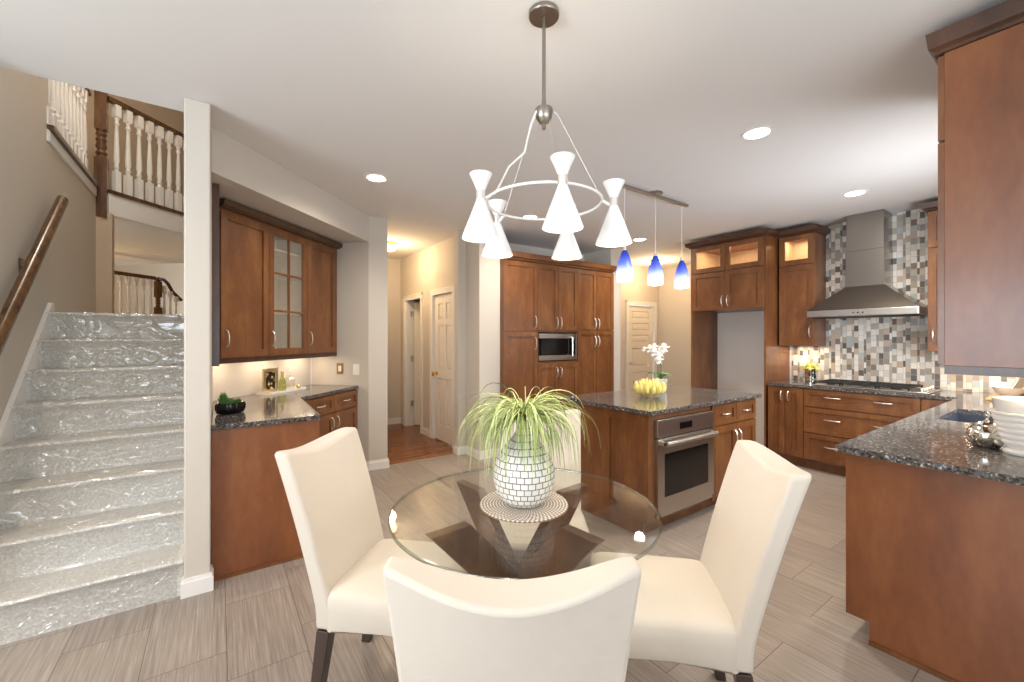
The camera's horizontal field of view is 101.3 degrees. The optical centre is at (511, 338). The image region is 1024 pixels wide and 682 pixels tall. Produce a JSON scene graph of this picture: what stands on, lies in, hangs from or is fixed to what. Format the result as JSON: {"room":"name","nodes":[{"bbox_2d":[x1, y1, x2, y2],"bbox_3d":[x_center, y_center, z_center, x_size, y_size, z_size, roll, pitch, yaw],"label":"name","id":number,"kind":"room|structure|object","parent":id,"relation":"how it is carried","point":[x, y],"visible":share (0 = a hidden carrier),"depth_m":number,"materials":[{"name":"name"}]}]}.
{"room":"eat-in kitchen","nodes":[
{"label":"eat-in kitchen","id":0,"kind":"room"},
{"bbox_2d":[0,67,95,419],"bbox_3d":[-3.482,-1.280,3.037,0.120,5.400,3.210,0,0,-35],"label":"wall","id":1,"kind":"structure","parent":0,"point":[33,174],"depth_m":2.91,"materials":[{"name":"beige paint"}]},
{"bbox_2d":[0,303,54,445],"bbox_3d":[-3.005,0.575,2.486,0.026,1.690,1.720,0,0,-35],"label":"trim","id":2,"kind":"structure","parent":1,"relation":"attached to","point":[18,395],"depth_m":2.71,"materials":[{"name":"white wood"}]},
{"bbox_2d":[0,195,68,355],"bbox_3d":[-2.931,-0.203,2.446,0.103,1.783,1.924,0,0,-35],"label":"handrail","id":3,"kind":"object","parent":1,"relation":"attached to","point":[28,270],"visible":1,"depth_m":2.63,"materials":[{"name":"brown wood"}]},
{"bbox_2d":[47,106,96,195],"bbox_3d":[-3.942,-1.610,3.716,0.125,0.260,1.490,0,0,-35],"label":"trim","id":4,"kind":"structure","parent":1,"relation":"attached to","point":[51,139],"depth_m":3.52,"materials":[{"name":"white wood"}]},
{"bbox_2d":[47,79,99,188],"bbox_3d":[-3.935,-2.064,3.739,0.133,0.992,1.520,0,0,-35],"label":"balcony railing","id":5,"kind":"object","parent":1,"relation":"on","point":[67,103],"visible":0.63,"depth_m":3.81,"materials":[{"name":"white wood"}]},
{"bbox_2d":[96,213,113,312],"bbox_3d":[-4.413,0.040,4.472,0.240,2.760,0.210,0,0,-35],"label":"wall","id":6,"kind":"structure","parent":0,"point":[104,226],"depth_m":4.45,"materials":[{"name":"beige paint"}]},
{"bbox_2d":[114,216,183,234],"bbox_3d":[-4.186,-1.455,5.498,0.028,0.240,2.164,0,0,10],"label":"trim","id":7,"kind":"structure","parent":6,"relation":"attached to","point":[114,216],"depth_m":4.95,"materials":[{"name":"white paint"}]},
{"bbox_2d":[86,89,183,211],"bbox_3d":[-4.689,-2.780,4.424,2.680,2.400,8.299,0,0,-14],"label":"wall","id":8,"kind":"structure","parent":0,"point":[173,118],"depth_m":5.69,"materials":[{"name":"beige paint"}]},
{"bbox_2d":[109,193,183,264],"bbox_3d":[-5.457,-1.460,5.091,4.900,0.240,6.200,0,0,-35],"label":"wall","id":9,"kind":"structure","parent":0,"point":[135,243],"depth_m":5.45,"materials":[{"name":"white paint"}]},
{"bbox_2d":[94,90,108,217],"bbox_3d":[-4.353,-2.045,4.447,0.110,1.530,0.110,0,0,-35],"label":"newel post","id":10,"kind":"object","parent":9,"relation":"on","point":[101,163],"visible":0.78,"depth_m":4.42,"materials":[{"name":"brown wood"}]},
{"bbox_2d":[108,96,183,215],"bbox_3d":[-4.214,-2.090,5.341,0.080,1.050,1.670,0,0,10],"label":"balcony railing","id":11,"kind":"object","parent":9,"relation":"on","point":[128,111],"visible":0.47,"depth_m":4.85,"materials":[{"name":"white wood"}]},
{"bbox_2d":[114,263,183,314],"bbox_3d":[-6.260,-1.280,6.238,4.300,5.400,6.600,0,0,-35],"label":"wall","id":12,"kind":"structure","parent":0,"point":[173,273],"depth_m":8.22,"materials":[{"name":"beige paint"}]},
{"bbox_2d":[184,98,212,578],"bbox_3d":[-3.640,-1.280,5.032,0.119,5.400,6.580,0,0,-35],"label":"wall","id":13,"kind":"structure","parent":0,"point":[198,368],"depth_m":2.33,"materials":[{"name":"beige paint"}]},
{"bbox_2d":[180,564,213,599],"bbox_3d":[-1.779,1.370,2.374,0.147,0.100,0.118,0,0,-35],"label":"baseboard","id":14,"kind":"structure","parent":13,"relation":"attached to","point":[192,586],"depth_m":2.33,"materials":[{"name":"white wood"}]},
{"bbox_2d":[212,183,218,365],"bbox_3d":[-2.073,-0.427,2.934,0.042,1.225,0.285,0,0,-35],"label":"filler panel","id":15,"kind":"object","parent":13,"relation":"attached to","point":[215,187],"visible":0.86,"depth_m":2.82,"materials":[{"name":"brown wood"}]},
{"bbox_2d":[213,358,310,400],"bbox_3d":[-2.400,0.045,4.042,0.141,2.750,1.239,0,0,10],"label":"wall","id":16,"kind":"structure","parent":0,"point":[245,378],"depth_m":3.83,"materials":[{"name":"beige paint"}]},
{"bbox_2d":[219,207,268,363],"bbox_3d":[-2.247,-0.394,3.347,0.362,1.163,0.476,0,0,10],"label":"upper cabinet","id":17,"kind":"object","parent":16,"relation":"attached to","point":[243,240],"visible":0.77,"depth_m":3.29,"materials":[{"name":"brown wood"}]},
{"bbox_2d":[267,224,306,360],"bbox_3d":[-2.162,-0.394,3.827,0.362,1.163,0.498,0,0,10],"label":"upper cabinet","id":18,"kind":"object","parent":16,"relation":"attached to","point":[287,250],"visible":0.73,"depth_m":3.99,"materials":[{"name":"brown wood"}]},
{"bbox_2d":[219,198,342,248],"bbox_3d":[-2.025,-1.004,3.840,0.099,0.056,1.524,0,0,10],"label":"crown molding","id":19,"kind":"structure","parent":18,"relation":"attached to","point":[227,204],"depth_m":3.59,"materials":[{"name":"brown wood"}]},
{"bbox_2d":[211,126,368,242],"bbox_3d":[-2.051,-1.187,3.631,0.690,0.284,1.928,0,0,10],"label":"soffit","id":20,"kind":"structure","parent":16,"relation":"attached to","point":[244,176],"depth_m":3.27,"materials":[{"name":"beige paint"}]},
{"bbox_2d":[306,238,336,357],"bbox_3d":[-2.074,-0.394,4.326,0.362,1.163,0.516,0,0,10],"label":"upper cabinet","id":21,"kind":"object","parent":16,"relation":"attached to","point":[321,258],"visible":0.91,"depth_m":4.28,"materials":[{"name":"brown wood"}]},
{"bbox_2d":[311,216,386,460],"bbox_3d":[-2.348,0.045,5.421,0.688,2.750,2.425,0,0,-35],"label":"wall pillar","id":22,"kind":"structure","parent":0,"point":[361,266],"depth_m":4.56,"materials":[{"name":"beige paint"}]},
{"bbox_2d":[337,363,342,373],"bbox_3d":[-1.876,0.325,4.573,0.075,0.118,0.011,0,0,10],"label":"light switch","id":23,"kind":"object","parent":22,"relation":"attached to","point":[339,365],"visible":1,"depth_m":4.57,"materials":[{"name":"brown metal"}]},
{"bbox_2d":[353,364,358,374],"bbox_3d":[-1.688,0.335,4.540,0.075,0.118,0.011,0,0,10],"label":"light switch","id":24,"kind":"object","parent":22,"relation":"attached to","point":[355,366],"visible":1,"depth_m":4.54,"materials":[{"name":"white plastic"}]},
{"bbox_2d":[366,458,388,470],"bbox_3d":[-1.540,1.370,4.583,0.354,0.100,0.154,0,0,-35],"label":"baseboard","id":25,"kind":"structure","parent":22,"relation":"attached to","point":[382,463],"depth_m":4.56,"materials":[{"name":"white"}]},
{"bbox_2d":[387,258,400,418],"bbox_3d":[-2.305,0.045,6.822,1.210,2.750,0.120,0,0,-35],"label":"wall","id":26,"kind":"structure","parent":0,"point":[393,265],"depth_m":6.98,"materials":[{"name":"beige paint"}]},
{"bbox_2d":[387,417,400,424],"bbox_3d":[-2.270,1.370,6.764,1.008,0.100,0.014,0,0,-35],"label":"baseboard","id":27,"kind":"structure","parent":26,"relation":"attached to","point":[390,421],"depth_m":6.97,"materials":[{"name":"white"}]},
{"bbox_2d":[401,237,499,450],"bbox_3d":[-1.008,0.045,6.069,0.290,2.750,2.600,0,0,-35],"label":"wall","id":28,"kind":"structure","parent":0,"point":[430,268],"depth_m":5.08,"materials":[{"name":"beige paint"}]},
{"bbox_2d":[403,292,422,433],"bbox_3d":[-1.282,0.365,6.769,0.692,2.110,0.760,0,0,-35],"label":"door","id":29,"kind":"structure","parent":28,"relation":"in","point":[412,311],"depth_m":6.86,"materials":[{"name":"white wood"}]},
{"bbox_2d":[422,427,429,436],"bbox_3d":[-1.256,1.370,6.158,0.014,0.100,0.298,0,0,-35],"label":"baseboard","id":30,"kind":"structure","parent":28,"relation":"attached to","point":[425,431],"depth_m":6.15,"materials":[{"name":"white"}]},
{"bbox_2d":[430,285,453,447],"bbox_3d":[-0.917,0.365,5.742,0.176,2.110,0.760,0,0,-35],"label":"door","id":31,"kind":"structure","parent":28,"relation":"in","point":[441,306],"depth_m":5.80,"materials":[{"name":"beige paint"}]},
{"bbox_2d":[454,230,465,446],"bbox_3d":[-0.642,0.045,5.197,0.110,2.750,0.110,0,0,-35],"label":"wall","id":32,"kind":"structure","parent":28,"relation":"attached to","point":[459,243],"depth_m":5.15,"materials":[{"name":"beige paint"}]},
{"bbox_2d":[453,445,498,459],"bbox_3d":[-0.456,1.370,5.039,0.627,0.100,0.235,0,0,13],"label":"baseboard","id":33,"kind":"structure","parent":28,"relation":"attached to","point":[456,450],"depth_m":5.05,"materials":[{"name":"white"}]},
{"bbox_2d":[0,423,945,681],"bbox_3d":[0.233,1.470,3.154,10.200,0.100,9.500,0,0,-35],"label":"floor","id":34,"kind":"structure","parent":0,"point":[258,625],"depth_m":2.08,"materials":[{"name":"tile"}]},
{"bbox_2d":[0,312,183,644],"bbox_3d":[-2.713,0.612,2.840,0.873,1.616,1.914,0,0,-35],"label":"staircase","id":35,"kind":"structure","parent":34,"relation":"on","point":[92,525],"depth_m":2.48,"materials":[{"name":"grey stone"}]},
{"bbox_2d":[5,311,183,443],"bbox_3d":[-2.712,0.604,2.835,0.820,1.621,1.924,0,0,-35],"label":"stair nosing","id":36,"kind":"object","parent":35,"relation":"on","point":[175,393],"visible":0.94,"depth_m":2.88,"materials":[{"name":"grey stone"}]},
{"bbox_2d":[211,420,318,581],"bbox_3d":[-1.809,0.978,3.061,0.616,0.884,1.080,0,0,-35],"label":"base cabinet","id":37,"kind":"object","parent":34,"relation":"on","point":[253,528],"visible":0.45,"depth_m":2.57,"materials":[{"name":"brown wood"}]},
{"bbox_2d":[211,385,358,430],"bbox_3d":[-1.949,0.520,3.541,1.000,0.030,2.246,0,0,-13],"label":"countertop","id":38,"kind":"structure","parent":37,"relation":"on","point":[288,407],"depth_m":2.99,"materials":[{"name":"stone"}]},
{"bbox_2d":[215,401,245,413],"bbox_3d":[-1.912,0.468,2.849,0.136,0.073,0.179,0,0,38],"label":"bowl","id":39,"kind":"object","parent":38,"relation":"on","point":[232,408],"visible":0.86,"depth_m":2.80,"materials":[{"name":"black ceramic"}]},
{"bbox_2d":[217,392,229,403],"bbox_3d":[-1.943,0.406,2.823,0.061,0.102,0.060,0,0,-6],"label":"succulent","id":40,"kind":"object","parent":39,"relation":"in","point":[223,398],"visible":0.75,"depth_m":2.82,"materials":[{"name":"green plant"}]},
{"bbox_2d":[255,387,305,394],"bbox_3d":[-2.192,0.494,4.002,0.160,0.020,0.480,0,0,10],"label":"serving tray","id":41,"kind":"object","parent":38,"relation":"on","point":[279,391],"visible":0.87,"depth_m":3.94,"materials":[{"name":"white ceramic"}]},
{"bbox_2d":[262,368,277,392],"bbox_3d":[-2.234,0.386,3.877,0.016,0.222,0.165,0,0,16],"label":"picture frame","id":42,"kind":"object","parent":41,"relation":"on","point":[269,376],"visible":0.95,"depth_m":3.87,"materials":[{"name":"gold metal"}]},
{"bbox_2d":[266,371,274,389],"bbox_3d":[-2.235,0.386,3.877,0.006,0.162,0.105,0,0,16],"label":"picture","id":43,"kind":"object","parent":42,"relation":"attached to","point":[270,375],"depth_m":3.88},
{"bbox_2d":[304,394,334,437],"bbox_3d":[-2.031,0.978,3.945,0.582,0.884,0.424,0,0,10],"label":"base cabinet","id":44,"kind":"object","parent":34,"relation":"on","point":[323,405],"visible":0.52,"depth_m":3.97,"materials":[{"name":"brown wood"}]},
{"bbox_2d":[332,389,357,431],"bbox_3d":[-1.957,0.978,4.364,0.583,0.884,0.424,0,0,10],"label":"base cabinet","id":45,"kind":"object","parent":34,"relation":"on","point":[345,412],"visible":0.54,"depth_m":4.32,"materials":[{"name":"brown wood"}]},
{"bbox_2d":[275,427,468,681],"bbox_3d":[-0.552,0.925,1.759,0.743,0.991,0.493,0,0,10],"label":"dining chair","id":46,"kind":"object","parent":34,"relation":"on","point":[327,483],"visible":0.82,"depth_m":1.66,"materials":[{"name":"beige leather"}]},
{"bbox_2d":[382,557,641,681],"bbox_3d":[0.000,0.925,1.085,0.493,0.991,0.743,0,0,0],"label":"dining chair","id":47,"kind":"object","parent":34,"relation":"on","point":[577,625],"visible":1,"depth_m":0.78,"materials":[{"name":"beige"}]},
{"bbox_2d":[500,258,537,407],"bbox_3d":[-0.051,0.225,5.420,0.527,2.390,0.642,0,0,-35],"label":"tall cabinet","id":48,"kind":"object","parent":34,"relation":"on","point":[518,278],"visible":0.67,"depth_m":5.17,"materials":[{"name":"brown wood"}]},
{"bbox_2d":[388,467,661,579],"bbox_3d":[0.048,1.045,1.690,1.050,0.750,1.050,0,0,-35],"label":"dining table","id":49,"kind":"object","parent":34,"relation":"on","point":[556,547],"visible":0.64,"depth_m":1.59,"materials":[{"name":"clear glass"}]},
{"bbox_2d":[480,491,567,523],"bbox_3d":[0.048,0.664,1.690,0.356,0.009,0.356,0,0,-35],"label":"placemat","id":50,"kind":"object","parent":49,"relation":"on","point":[492,505],"visible":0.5,"depth_m":1.61,"materials":[{"name":"beige wicker"}]},
{"bbox_2d":[493,419,554,507],"bbox_3d":[0.048,0.488,1.690,0.250,0.342,0.250,0,0,-35],"label":"vase","id":51,"kind":"object","parent":50,"relation":"on","point":[521,488],"visible":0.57,"depth_m":1.60,"materials":[{"name":"ceramic"}]},
{"bbox_2d":[453,383,600,492],"bbox_3d":[0.054,0.389,1.686,0.551,0.400,0.561,0,0,27],"label":"ornamental grass","id":52,"kind":"object","parent":51,"relation":"in","point":[531,413],"depth_m":1.59,"materials":[{"name":"green plant"}]},
{"bbox_2d":[498,409,593,570],"bbox_3d":[0.156,0.925,2.263,0.493,0.991,0.743,0,0,2],"label":"dining chair","id":53,"kind":"object","parent":34,"relation":"on","point":[519,536],"visible":0.27,"depth_m":2.39,"materials":[{"name":"beige leather"}]},
{"bbox_2d":[537,263,577,411],"bbox_3d":[0.451,0.225,5.771,0.700,2.390,0.642,0,0,-35],"label":"tall cabinet","id":54,"kind":"object","parent":34,"relation":"on","point":[557,285],"visible":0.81,"depth_m":5.53,"materials":[{"name":"brown wood"}]},
{"bbox_2d":[538,333,576,361],"bbox_3d":[0.503,0.107,5.698,0.656,0.372,0.482,0,0,-35],"label":"microwave","id":55,"kind":"object","parent":54,"relation":"in","point":[551,346],"visible":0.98,"depth_m":5.52,"materials":[{"name":"silver metal"}]},
{"bbox_2d":[500,251,616,272],"bbox_3d":[0.694,-1.014,5.601,1.957,0.088,0.120,0,0,-35],"label":"crown molding","id":56,"kind":"structure","parent":54,"relation":"attached to","point":[522,256],"depth_m":5.52,"materials":[{"name":"brown wood"}]},
{"bbox_2d":[577,268,613,394],"bbox_3d":[1.033,0.225,6.179,0.720,2.390,0.642,0,0,-35],"label":"tall cabinet","id":57,"kind":"object","parent":34,"relation":"on","point":[595,333],"visible":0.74,"depth_m":5.93,"materials":[{"name":"brown wood"}]},
{"bbox_2d":[572,399,755,535],"bbox_3d":[1.377,0.978,3.704,1.535,0.884,0.832,0,0,-35],"label":"kitchen island","id":58,"kind":"object","parent":34,"relation":"on","point":[625,455],"visible":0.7,"depth_m":3.27,"materials":[{"name":"brown wood"}]},
{"bbox_2d":[561,385,761,415],"bbox_3d":[1.354,0.520,3.741,1.610,0.030,0.925,0,0,-35],"label":"island countertop","id":59,"kind":"structure","parent":58,"relation":"on","point":[676,398],"depth_m":3.49,"materials":[{"name":"stone"}]},
{"bbox_2d":[654,378,667,391],"bbox_3d":[1.426,0.445,4.014,0.109,0.120,0.109,0,0,26],"label":"orchid pot","id":60,"kind":"object","parent":59,"relation":"on","point":[659,379],"visible":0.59,"depth_m":3.97,"materials":[{"name":"white ceramic"}]},
{"bbox_2d":[642,342,672,378],"bbox_3d":[1.379,0.211,4.003,0.288,0.352,0.196,0,0,-7],"label":"orchid","id":61,"kind":"object","parent":60,"relation":"on","point":[662,349],"visible":0.97,"depth_m":3.98,"materials":[{"name":"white plant"}]},
{"bbox_3d":[1.209,0.442,3.679,0.284,0.125,0.284,0,0,-35],"label":"glass bowl","id":62,"kind":"object","parent":59,"relation":"on","visible":0},
{"bbox_2d":[635,382,640,393],"bbox_3d":[1.108,0.433,3.662,0.070,0.112,0.042,0,0,-9],"label":"banana","id":63,"kind":"object","parent":62,"relation":"in","point":[636,384],"visible":0.76,"depth_m":3.65,"materials":[{"name":"yellow food"}]},
{"bbox_2d":[639,382,644,394],"bbox_3d":[1.125,0.433,3.620,0.070,0.112,0.042,0,0,-35],"label":"banana","id":64,"kind":"object","parent":62,"relation":"in","point":[641,389],"visible":0.97,"depth_m":3.60,"materials":[{"name":"yellow food"}]},
{"bbox_2d":[645,383,649,394],"bbox_3d":[1.159,0.433,3.590,0.042,0.112,0.070,0,0,29],"label":"banana","id":65,"kind":"object","parent":62,"relation":"in","point":[647,390],"visible":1,"depth_m":3.57,"materials":[{"name":"yellow food"}]},
{"bbox_2d":[648,379,651,392],"bbox_3d":[1.190,0.410,3.624,0.042,0.120,0.057,0,0,-1],"label":"banana","id":66,"kind":"object","parent":62,"relation":"in","point":[649,382],"visible":0.55,"depth_m":3.60,"materials":[{"name":"yellow food"}]},
{"bbox_2d":[651,383,655,395],"bbox_3d":[1.202,0.433,3.577,0.042,0.112,0.070,0,0,4],"label":"banana","id":67,"kind":"object","parent":62,"relation":"in","point":[653,388],"visible":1,"depth_m":3.55,"materials":[{"name":"yellow food"}]},
{"bbox_2d":[655,383,661,394],"bbox_3d":[1.247,0.433,3.584,0.042,0.112,0.070,0,0,-22],"label":"banana","id":68,"kind":"object","parent":62,"relation":"in","point":[659,388],"visible":0.96,"depth_m":3.56,"materials":[{"name":"yellow food"}]},
{"bbox_2d":[659,383,664,394],"bbox_3d":[1.284,0.433,3.610,0.070,0.112,0.042,0,0,42],"label":"banana","id":69,"kind":"object","parent":62,"relation":"in","point":[663,384],"visible":0.65,"depth_m":3.59,"materials":[{"name":"yellow food"}]},
{"bbox_2d":[654,410,718,518],"bbox_3d":[1.190,0.937,3.407,0.730,0.704,0.644,0,0,-35],"label":"wall oven","id":70,"kind":"object","parent":58,"relation":"in","point":[683,444],"visible":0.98,"depth_m":3.16,"materials":[{"name":"silver metal"}]},
{"bbox_2d":[590,440,811,681],"bbox_3d":[0.674,0.925,1.596,0.743,0.991,0.493,0,0,10],"label":"dining chair","id":71,"kind":"object","parent":34,"relation":"on","point":[707,613],"visible":0.91,"depth_m":1.43,"materials":[{"name":"beige leather"}]},
{"bbox_2d":[685,227,789,447],"bbox_3d":[2.923,0.070,5.448,0.698,2.700,1.053,0,0,-35],"label":"refrigerator surround","id":72,"kind":"object","parent":34,"relation":"on","point":[739,272],"visible":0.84,"depth_m":5.25,"materials":[{"name":"brown wood"}]},
{"bbox_2d":[768,385,806,467],"bbox_3d":[3.318,0.978,4.892,0.672,0.884,0.360,0,0,-35],"label":"base cabinet","id":73,"kind":"object","parent":34,"relation":"on","point":[785,404],"visible":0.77,"depth_m":4.71,"materials":[{"name":"brown wood"}]},
{"bbox_2d":[804,388,920,475],"bbox_3d":[3.689,0.978,4.362,0.672,0.884,0.930,0,0,-35],"label":"base cabinet","id":74,"kind":"object","parent":34,"relation":"on","point":[832,418],"visible":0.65,"depth_m":4.31,"materials":[{"name":"brown wood"}]},
{"bbox_2d":[846,453,1023,681],"bbox_3d":[2.908,0.978,2.563,2.765,0.884,0.672,0,0,-35],"label":"base cabinet","id":75,"kind":"object","parent":34,"relation":"on","point":[935,558],"visible":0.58,"depth_m":1.76,"materials":[{"name":"brown wood"}]},
{"bbox_2d":[767,379,1023,485],"bbox_3d":[2.702,0.520,3.342,3.460,0.030,2.192,0,0,-35],"label":"countertop","id":76,"kind":"structure","parent":75,"relation":"on","point":[924,439],"depth_m":2.02,"materials":[{"name":"stone"}]},
{"bbox_2d":[804,369,817,381],"bbox_3d":[3.510,0.429,4.924,0.132,0.150,0.132,0,0,-35],"label":"cup","id":77,"kind":"object","parent":76,"relation":"on","point":[810,376],"visible":0.81,"depth_m":4.88,"materials":[{"name":"silver metal"}]},
{"bbox_2d":[802,362,819,370],"bbox_3d":[3.507,0.379,4.921,0.171,0.210,0.148,0,0,34],"label":"bunch","id":78,"kind":"object","parent":77,"relation":"in","point":[812,365],"visible":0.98,"depth_m":4.90,"materials":[{"name":"yellow plant"}]},
{"bbox_2d":[813,379,941,393],"bbox_3d":[3.727,0.482,4.319,0.520,0.044,0.910,0,0,-35],"label":"gas cooktop","id":79,"kind":"object","parent":76,"relation":"in","point":[869,385],"visible":1,"depth_m":4.23,"materials":[{"name":"silver metal"}]},
{"bbox_2d":[944,413,992,422],"bbox_3d":[3.070,0.644,2.659,0.704,0.216,0.459,0,0,-35],"label":"sink","id":80,"kind":"object","parent":76,"relation":"in","point":[961,417],"visible":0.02,"depth_m":2.98,"materials":[{"name":"grey metal"}]},
{"bbox_2d":[965,412,1005,448],"bbox_3d":[2.209,0.422,1.957,0.148,0.164,0.140,0,0,30],"label":"sugar pot","id":81,"kind":"object","parent":76,"relation":"on","point":[983,434],"visible":0.9,"depth_m":1.93,"materials":[{"name":"silver metal"}]},
{"bbox_2d":[985,394,1003,400],"bbox_3d":[4.150,0.494,3.418,0.440,0.020,0.340,0,0,-35],"label":"cutting board","id":82,"kind":"object","parent":76,"relation":"on","point":[993,395],"visible":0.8,"depth_m":3.52,"materials":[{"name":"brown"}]},
{"bbox_2d":[991,386,1023,395],"bbox_3d":[4.235,0.449,3.576,0.198,0.070,0.198,0,0,-35],"label":"serving bowl","id":83,"kind":"object","parent":82,"relation":"on","point":[1002,390],"visible":0.93,"depth_m":3.54,"materials":[{"name":"white ceramic"}]},
{"bbox_2d":[1011,378,1023,388],"bbox_3d":[4.275,0.380,3.530,0.152,0.178,0.012,0,0,5],"label":"grater","id":84,"kind":"object","parent":83,"relation":"in","point":[1019,384],"visible":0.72,"depth_m":3.52,"materials":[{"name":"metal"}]},
{"bbox_2d":[989,396,1023,456],"bbox_3d":[2.244,0.380,1.824,0.224,0.249,0.224,0,0,-35],"label":"canister","id":85,"kind":"object","parent":76,"relation":"on","point":[1007,412],"visible":1,"depth_m":1.81,"materials":[{"name":"white ceramic"}]},
{"bbox_2d":[921,398,950,411],"bbox_3d":[4.039,0.978,3.890,0.640,0.884,0.240,0,0,-35],"label":"base cabinet","id":86,"kind":"object","parent":34,"relation":"on","point":[926,403],"visible":0.09,"depth_m":3.76,"materials":[{"name":"brown wood"}]},
{"bbox_2d":[0,0,1006,268],"bbox_3d":[0.233,-1.470,3.154,10.200,0.280,9.500,0,0,-35],"label":"ceiling","id":87,"kind":"structure","parent":0,"point":[420,95],"depth_m":2.26,"materials":[{"name":"white paint"}]},
{"bbox_2d":[364,174,387,181],"bbox_3d":[-1.122,-1.327,3.469,0.184,0.006,0.184,0,0,-35],"label":"recessed light","id":88,"kind":"object","parent":87,"relation":"in","point":[371,177],"visible":1,"depth_m":3.45,"materials":[{"name":"white"}]},
{"bbox_2d":[387,241,396,250],"bbox_3d":[-1.697,-1.272,5.832,0.200,0.114,0.200,0,0,-35],"label":"hall ceiling light","id":89,"kind":"object","parent":87,"relation":"attached to","point":[391,246],"visible":0.72,"depth_m":5.77,"materials":[{"name":"white glass"}]},
{"bbox_2d":[522,215,537,217],"bbox_3d":[0.197,-1.327,4.585,0.184,0.006,0.184,0,0,-35],"label":"recessed light","id":90,"kind":"object","parent":87,"relation":"in","point":[524,216],"visible":0.53,"depth_m":4.55,"materials":[{"name":"white"}]},
{"bbox_2d":[462,1,632,260],"bbox_3d":[0.111,-0.854,1.711,0.665,0.952,0.668,0,0,-35],"label":"chandelier","id":91,"kind":"object","parent":87,"relation":"hanging from","point":[563,217],"visible":1,"depth_m":1.64,"materials":[{"name":"white glass"}]},
{"bbox_2d":[633,238,646,240],"bbox_3d":[1.708,-1.327,5.615,0.184,0.006,0.184,0,0,-35],"label":"recessed light","id":92,"kind":"object","parent":87,"relation":"in","point":[635,239],"visible":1,"depth_m":5.61,"materials":[{"name":"white"}]},
{"bbox_2d":[616,184,689,288],"bbox_3d":[1.305,-0.909,3.819,1.000,0.842,0.145,0,0,-35],"label":"pendant light","id":93,"kind":"object","parent":87,"relation":"hanging from","point":[624,272],"visible":1,"depth_m":3.77,"materials":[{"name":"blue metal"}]},
{"bbox_2d":[741,126,773,139],"bbox_3d":[1.584,-1.327,2.712,0.184,0.006,0.184,0,0,-35],"label":"recessed light","id":94,"kind":"object","parent":87,"relation":"in","point":[755,133],"visible":1,"depth_m":2.71,"materials":[{"name":"white"}]},
{"bbox_2d":[842,189,867,196],"bbox_3d":[3.131,-1.327,3.829,0.184,0.006,0.184,0,0,-35],"label":"recessed light","id":95,"kind":"object","parent":87,"relation":"in","point":[855,192],"visible":1,"depth_m":3.83,"materials":[{"name":"white"}]},
{"bbox_2d":[509,243,619,390],"bbox_3d":[0.501,0.045,6.058,2.170,2.750,0.850,0,0,-35],"label":"wall","id":96,"kind":"structure","parent":0,"point":[610,256],"depth_m":6.29,"materials":[{"name":"beige paint"}]},
{"bbox_2d":[620,265,690,389],"bbox_3d":[2.539,0.045,6.869,2.100,2.750,1.860,0,0,-35],"label":"wall","id":97,"kind":"structure","parent":0,"point":[673,305],"depth_m":7.74,"materials":[{"name":"beige paint"}]},
{"bbox_2d":[626,300,656,389],"bbox_3d":[2.391,0.365,7.795,0.880,2.110,0.088,0,0,-35],"label":"door","id":98,"kind":"structure","parent":97,"relation":"in","point":[639,319],"depth_m":7.79,"materials":[{"name":"beige paint"}]},
{"bbox_2d":[717,237,995,445],"bbox_3d":[3.868,0.045,4.814,0.120,2.750,3.270,0,0,-35],"label":"wall","id":99,"kind":"structure","parent":0,"point":[740,335],"depth_m":5.72,"materials":[{"name":"white paint"}]},
{"bbox_2d":[778,224,830,345],"bbox_3d":[3.443,-0.598,4.950,0.400,1.365,0.410,0,0,-35],"label":"upper cabinet","id":100,"kind":"object","parent":99,"relation":"attached to","point":[802,250],"visible":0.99,"depth_m":4.88,"materials":[{"name":"brown wood"}]},
{"bbox_2d":[807,209,927,318],"bbox_3d":[3.743,-0.778,4.437,0.494,1.099,0.914,0,0,-35],"label":"range hood","id":101,"kind":"object","parent":99,"relation":"attached to","point":[869,291],"visible":0.98,"depth_m":4.37,"materials":[{"name":"silver metal"}]},
{"bbox_2d":[792,209,1023,394],"bbox_3d":[4.123,-0.412,4.337,0.008,1.832,2.192,0,0,-35],"label":"backsplash","id":102,"kind":"structure","parent":99,"relation":"attached to","point":[877,349],"depth_m":4.44,"materials":[{"name":"tile"}]},
{"bbox_2d":[919,201,937,350],"bbox_3d":[4.212,-0.580,3.853,0.400,1.400,0.620,0,0,-35],"label":"upper cabinet","id":103,"kind":"object","parent":99,"relation":"attached to","point":[931,208],"visible":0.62,"depth_m":3.94,"materials":[{"name":"brown wood"}]},
{"bbox_3d":[-6.126,-0.110,5.175,3.900,0.160,6.495,0,0,-35],"label":"floor","id":104,"kind":"structure","parent":0,"visible":0},
{"bbox_2d":[114,270,182,314],"bbox_3d":[-6.248,-0.585,6.999,0.094,0.990,1.578,0,0,10],"label":"railing","id":105,"kind":"object","parent":104,"relation":"on","point":[159,289],"visible":0.49,"depth_m":7.19,"materials":[{"name":"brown wood"}]},
{"bbox_3d":[3.378,0.045,2.402,3.690,2.750,0.120,0,0,-35],"label":"wall","id":106,"kind":"structure","parent":0,"visible":0},
{"bbox_2d":[925,0,1023,377],"bbox_3d":[2.254,-0.572,1.913,0.952,1.440,0.360,0,0,-35],"label":"upper cabinet","id":107,"kind":"object","parent":106,"relation":"attached to","point":[979,57],"visible":1,"depth_m":1.68,"materials":[{"name":"brown wood"}]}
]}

